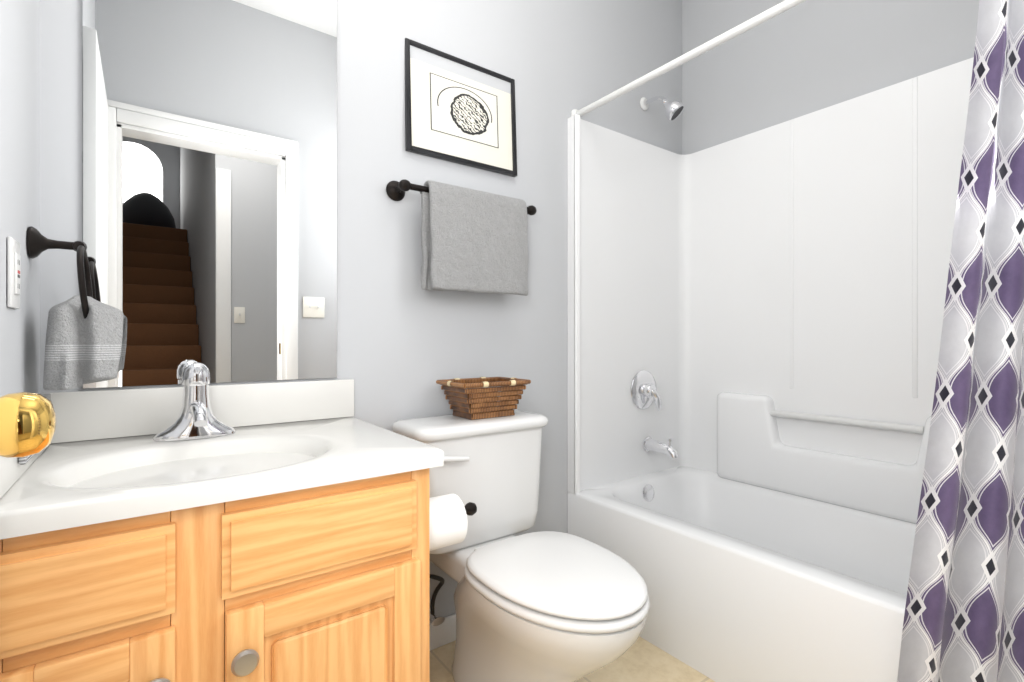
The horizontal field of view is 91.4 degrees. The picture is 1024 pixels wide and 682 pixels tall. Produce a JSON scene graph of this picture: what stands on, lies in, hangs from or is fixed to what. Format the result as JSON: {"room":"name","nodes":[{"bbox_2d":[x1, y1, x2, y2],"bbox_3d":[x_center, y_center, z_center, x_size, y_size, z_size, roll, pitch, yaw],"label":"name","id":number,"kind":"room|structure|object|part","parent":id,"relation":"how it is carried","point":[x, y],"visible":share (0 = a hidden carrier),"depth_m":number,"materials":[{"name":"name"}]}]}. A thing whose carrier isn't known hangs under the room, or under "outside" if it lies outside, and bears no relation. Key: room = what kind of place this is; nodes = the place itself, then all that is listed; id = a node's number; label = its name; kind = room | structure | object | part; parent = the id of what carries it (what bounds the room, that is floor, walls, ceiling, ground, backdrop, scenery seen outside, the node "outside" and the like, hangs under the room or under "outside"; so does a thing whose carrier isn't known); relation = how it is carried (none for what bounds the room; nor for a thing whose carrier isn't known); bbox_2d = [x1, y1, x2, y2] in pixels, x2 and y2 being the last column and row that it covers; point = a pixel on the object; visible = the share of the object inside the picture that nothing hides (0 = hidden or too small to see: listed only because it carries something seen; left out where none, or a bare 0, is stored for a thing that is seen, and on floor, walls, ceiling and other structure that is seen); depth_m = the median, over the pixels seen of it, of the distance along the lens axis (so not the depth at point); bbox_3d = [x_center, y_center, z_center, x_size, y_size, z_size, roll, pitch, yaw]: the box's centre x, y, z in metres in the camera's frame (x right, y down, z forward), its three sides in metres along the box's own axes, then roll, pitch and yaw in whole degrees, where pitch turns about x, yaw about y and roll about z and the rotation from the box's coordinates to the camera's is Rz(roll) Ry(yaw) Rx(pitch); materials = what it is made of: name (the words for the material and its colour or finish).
{"room":"bathroom","nodes":[
{"label":"bathroom","id":0,"kind":"room"},
{"bbox_2d":[0,0,39,396],"bbox_3d":[-0.576,-0.382,0.379,0.120,2.740,1.609,0,0,-36],"label":"wall","id":1,"kind":"structure","parent":0,"point":[19,161],"depth_m":0.90,"materials":[{"name":"grey paint"}]},
{"bbox_2d":[7,237,19,308],"bbox_3d":[-0.831,-0.112,0.837,0.009,0.114,0.070,0,0,-36],"label":"electrical outlet plate","id":2,"kind":"object","parent":1,"relation":"attached to","point":[13,273],"visible":1,"depth_m":0.82,"materials":[{"name":"white plastic"}]},
{"bbox_2d":[14,252,19,295],"bbox_3d":[-0.829,-0.112,0.838,0.004,0.068,0.034,0,0,-36],"label":"outlet","id":3,"kind":"object","parent":2,"relation":"attached to","point":[16,254],"depth_m":0.83,"materials":[{"name":"grey plastic"}]},
{"bbox_2d":[27,226,123,389],"bbox_3d":[-0.868,-0.064,1.001,0.143,0.314,0.165,0,0,-36],"label":"towel ring","id":4,"kind":"object","parent":1,"relation":"attached to","point":[84,335],"visible":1,"depth_m":0.96,"materials":[{"name":"grey fabric"}]},
{"bbox_2d":[43,295,123,389],"bbox_3d":[-0.848,0.003,0.995,0.120,0.188,0.138,0,0,-36],"label":"towel","id":5,"kind":"object","parent":4,"relation":"hanging from","point":[83,345],"depth_m":0.96,"materials":[{"name":"grey fabric"}]},
{"bbox_2d":[40,0,681,622],"bbox_3d":[-0.129,-0.382,1.780,2.500,2.740,0.120,0,0,-36],"label":"wall","id":6,"kind":"structure","parent":0,"point":[404,340],"depth_m":1.64,"materials":[{"name":"grey paint"}]},
{"bbox_2d":[39,378,354,444],"bbox_3d":[-0.727,0.164,1.251,0.665,0.108,0.020,0,0,-36],"label":"backsplash","id":7,"kind":"structure","parent":6,"relation":"attached to","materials":[{"name":"white stone"}]},
{"bbox_2d":[83,0,336,387],"bbox_3d":[-0.723,-0.519,1.263,0.551,1.246,0.006,0,0,-36],"label":"mirror","id":8,"kind":"object","parent":6,"relation":"attached to","point":[210,184],"visible":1,"depth_m":1.25,"materials":[{"name":"clear glass"}]},
{"bbox_2d":[429,613,455,650],"bbox_3d":[-0.130,0.946,1.696,0.864,0.085,0.013,0,0,-36],"label":"baseboard","id":9,"kind":"structure","parent":6,"relation":"attached to","point":[443,633],"depth_m":1.62,"materials":[{"name":"white"}]},
{"bbox_2d":[405,38,516,176],"bbox_3d":[-0.161,-0.766,1.677,0.423,0.352,0.034,0,0,-36],"label":"picture","id":10,"kind":"object","parent":6,"relation":"attached to","point":[453,117],"visible":1,"depth_m":1.66,"materials":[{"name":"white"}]},
{"bbox_3d":[-0.325,-0.766,1.556,0.015,0.352,0.034,0,0,-36],"label":"frame","id":11,"kind":"part","parent":10,"relation":"part of","materials":[{"name":"black wood"}]},
{"bbox_3d":[-0.165,-0.935,1.683,0.393,0.016,0.019,0,0,-36],"label":"frame","id":12,"kind":"part","parent":10,"relation":"part of","materials":[{"name":"black wood"}]},
{"bbox_3d":[-0.156,-0.598,1.671,0.393,0.016,0.019,0,0,-36],"label":"frame","id":13,"kind":"part","parent":10,"relation":"part of","materials":[{"name":"black wood"}]},
{"bbox_3d":[0.004,-0.766,1.798,0.015,0.352,0.034,0,0,-36],"label":"frame","id":14,"kind":"part","parent":10,"relation":"part of","materials":[{"name":"black wood"}]},
{"bbox_2d":[386,179,536,295],"bbox_3d":[-0.131,-0.323,1.629,0.540,0.337,0.118,0,0,-36],"label":"towel rail","id":15,"kind":"object","parent":6,"relation":"attached to","point":[472,240],"visible":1,"depth_m":1.57,"materials":[{"name":"grey fabric"}]},
{"bbox_2d":[640,96,683,120],"bbox_3d":[0.643,-1.006,2.144,0.080,0.157,0.205,0,0,-36],"label":"shower head","id":16,"kind":"object","parent":6,"relation":"attached to","point":[673,109],"visible":1,"depth_m":2.09},
{"bbox_3d":[0.619,-1.034,2.164,0.046,0.065,0.139,0,0,-36],"label":"arm","id":17,"kind":"part","parent":16,"relation":"part of"},
{"bbox_2d":[571,0,805,117],"bbox_3d":[0.692,-0.894,1.385,0.048,0.048,1.486,0,0,-36],"label":"curtain rod","id":18,"kind":"object","parent":6,"relation":"attached to","point":[764,16],"visible":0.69,"depth_m":1.54,"materials":[{"name":"white plastic"}]},
{"bbox_2d":[897,0,1023,681],"bbox_3d":[0.931,-0.014,0.945,0.182,1.804,0.336,0,0,-36],"label":"shower curtain","id":19,"kind":"object","parent":18,"relation":"hanging from","point":[964,616],"visible":1,"depth_m":0.98,"materials":[{"name":"multicoloured fabric"}]},
{"bbox_2d":[429,636,714,681],"bbox_3d":[0.347,1.038,1.132,2.660,0.100,1.889,0,0,-36],"label":"floor","id":20,"kind":"structure","parent":0,"point":[640,659],"depth_m":1.51,"materials":[{"name":"tile"}]},
{"bbox_2d":[0,363,476,681],"bbox_3d":[-0.498,0.518,1.073,0.823,0.939,0.579,0,0,-36],"label":"bathroom vanity","id":21,"kind":"object","parent":20,"relation":"on","point":[196,527],"visible":0.96,"depth_m":0.85,"materials":[{"name":"brown wood"}]},
{"bbox_3d":[-0.592,0.459,0.692,0.101,0.055,0.020,0,0,-36],"label":"door rail","id":22,"kind":"part","parent":21,"relation":"part of","materials":[{"name":"brown wood"}]},
{"bbox_3d":[-0.597,0.417,0.713,0.181,0.042,0.020,0,0,-36],"label":"rail","id":23,"kind":"part","parent":21,"relation":"part of","materials":[{"name":"brown wood"}]},
{"bbox_3d":[-0.592,0.342,0.692,0.209,0.133,0.020,0,0,-36],"label":"drawer","id":24,"kind":"part","parent":21,"relation":"part of","materials":[{"name":"brown wood"}]},
{"bbox_3d":[-0.513,0.504,0.720,0.040,0.040,0.028,0,0,-36],"label":"knob","id":25,"kind":"part","parent":21,"relation":"part of","materials":[{"name":"grey metal"}]},
{"bbox_2d":[0,416,443,545],"bbox_3d":[-0.570,0.292,1.036,0.665,0.148,0.553,0,0,-36],"label":"countertop","id":26,"kind":"structure","parent":21,"relation":"on","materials":[{"name":"white stone"}]},
{"bbox_2d":[153,363,235,441],"bbox_3d":[-0.689,0.133,1.096,0.158,0.169,0.158,0,0,-36],"label":"faucet","id":27,"kind":"object","parent":26,"relation":"on","point":[196,421],"depth_m":1.11,"materials":[{"name":"silver metal"}]},
{"bbox_3d":[-0.421,0.504,0.788,0.040,0.040,0.028,0,0,-36],"label":"knob","id":28,"kind":"part","parent":21,"relation":"part of","materials":[{"name":"grey metal"}]},
{"bbox_3d":[-0.336,0.417,0.905,0.323,0.042,0.020,0,0,-36],"label":"rail","id":29,"kind":"part","parent":21,"relation":"part of","materials":[{"name":"brown wood"}]},
{"bbox_3d":[-0.324,0.342,0.888,0.333,0.133,0.020,0,0,-36],"label":"drawer","id":30,"kind":"part","parent":21,"relation":"part of","materials":[{"name":"brown wood"}]},
{"bbox_3d":[-0.319,0.459,0.892,0.227,0.055,0.020,0,0,-36],"label":"door rail","id":31,"kind":"part","parent":21,"relation":"part of","materials":[{"name":"brown wood"}]},
{"bbox_3d":[-0.318,0.650,0.890,0.201,0.305,0.009,0,0,-36],"label":"door panel","id":32,"kind":"part","parent":21,"relation":"part of","materials":[{"name":"brown wood"}]},
{"bbox_2d":[392,410,649,681],"bbox_3d":[0.032,0.612,1.338,0.464,0.753,0.752,0,0,-36],"label":"toilet","id":33,"kind":"object","parent":20,"relation":"on","point":[547,606],"visible":0.88,"depth_m":1.27,"materials":[{"name":"white ceramic"}]},
{"bbox_3d":[-0.229,0.853,1.528,0.044,0.024,0.022,0,0,-36],"label":"stop handle","id":34,"kind":"part","parent":33,"relation":"part of","materials":[{"name":"silver metal"}]},
{"bbox_3d":[-0.157,0.326,1.381,0.086,0.026,0.018,0,0,-36],"label":"lever","id":35,"kind":"part","parent":33,"relation":"part of","materials":[{"name":"white plastic"}]},
{"bbox_3d":[-0.123,0.434,1.550,0.434,0.324,0.202,0,0,-36],"label":"tank","id":36,"kind":"part","parent":33,"relation":"part of","materials":[{"name":"white ceramic"}]},
{"bbox_3d":[-0.121,0.253,1.546,0.464,0.036,0.230,0,0,-36],"label":"tank lid","id":37,"kind":"part","parent":33,"relation":"part of","materials":[{"name":"white ceramic"}]},
{"bbox_2d":[436,377,530,419],"bbox_3d":[-0.089,0.177,1.574,0.253,0.114,0.182,0,0,-36],"label":"basket","id":38,"kind":"object","parent":33,"relation":"on","point":[477,400],"visible":1,"depth_m":1.52,"materials":[{"name":"wicker"}]},
{"bbox_3d":[0.057,0.792,1.304,0.358,0.392,0.657,0,0,-36],"label":"bowl","id":39,"kind":"part","parent":33,"relation":"part of","materials":[{"name":"white ceramic"}]},
{"bbox_3d":[0.117,0.585,1.222,0.374,0.019,0.465,0,0,-36],"label":"seat","id":40,"kind":"part","parent":33,"relation":"part of","materials":[{"name":"white plastic"}]},
{"bbox_3d":[0.117,0.560,1.222,0.366,0.020,0.457,0,0,-36],"label":"lid","id":41,"kind":"part","parent":33,"relation":"part of","materials":[{"name":"white plastic"}]},
{"bbox_2d":[567,57,973,681],"bbox_3d":[0.957,0.059,1.579,0.744,1.859,1.485,0,0,-36],"label":"shower","id":42,"kind":"object","parent":20,"relation":"on","point":[753,331],"visible":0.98,"depth_m":1.89,"materials":[{"name":"white plastic"}]},
{"bbox_3d":[0.590,0.213,2.163,0.170,0.170,0.052,0,0,-36],"label":"valve plate","id":43,"kind":"part","parent":42,"relation":"part of","materials":[{"name":"silver metal"}]},
{"bbox_3d":[0.620,0.252,2.151,0.056,0.096,0.037,0,0,-36],"label":"valve lever","id":44,"kind":"part","parent":42,"relation":"part of","materials":[{"name":"silver metal"}]},
{"bbox_3d":[0.642,0.461,2.136,0.054,0.070,0.157,0,0,-36],"label":"spout","id":45,"kind":"part","parent":42,"relation":"part of","materials":[{"name":"silver metal"}]},
{"bbox_2d":[682,0,978,154],"bbox_3d":[1.342,-0.382,1.788,0.120,2.740,1.609,0,0,-36],"label":"wall","id":46,"kind":"structure","parent":0,"point":[805,57],"depth_m":1.97,"materials":[{"name":"grey paint"}]},
{"bbox_3d":[-0.454,0.073,0.419,0.030,0.064,0.064,0,0,-36],"label":"backplate","id":47,"kind":"object","parent":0,"visible":0},
{"bbox_2d":[0,392,55,457],"bbox_3d":[-0.436,0.073,0.432,0.062,0.057,0.057,0,0,-36],"label":"door knob","id":48,"kind":"object","parent":47,"relation":"attached to","point":[27,423],"depth_m":0.42,"materials":[{"name":"gold metal"}]}
]}

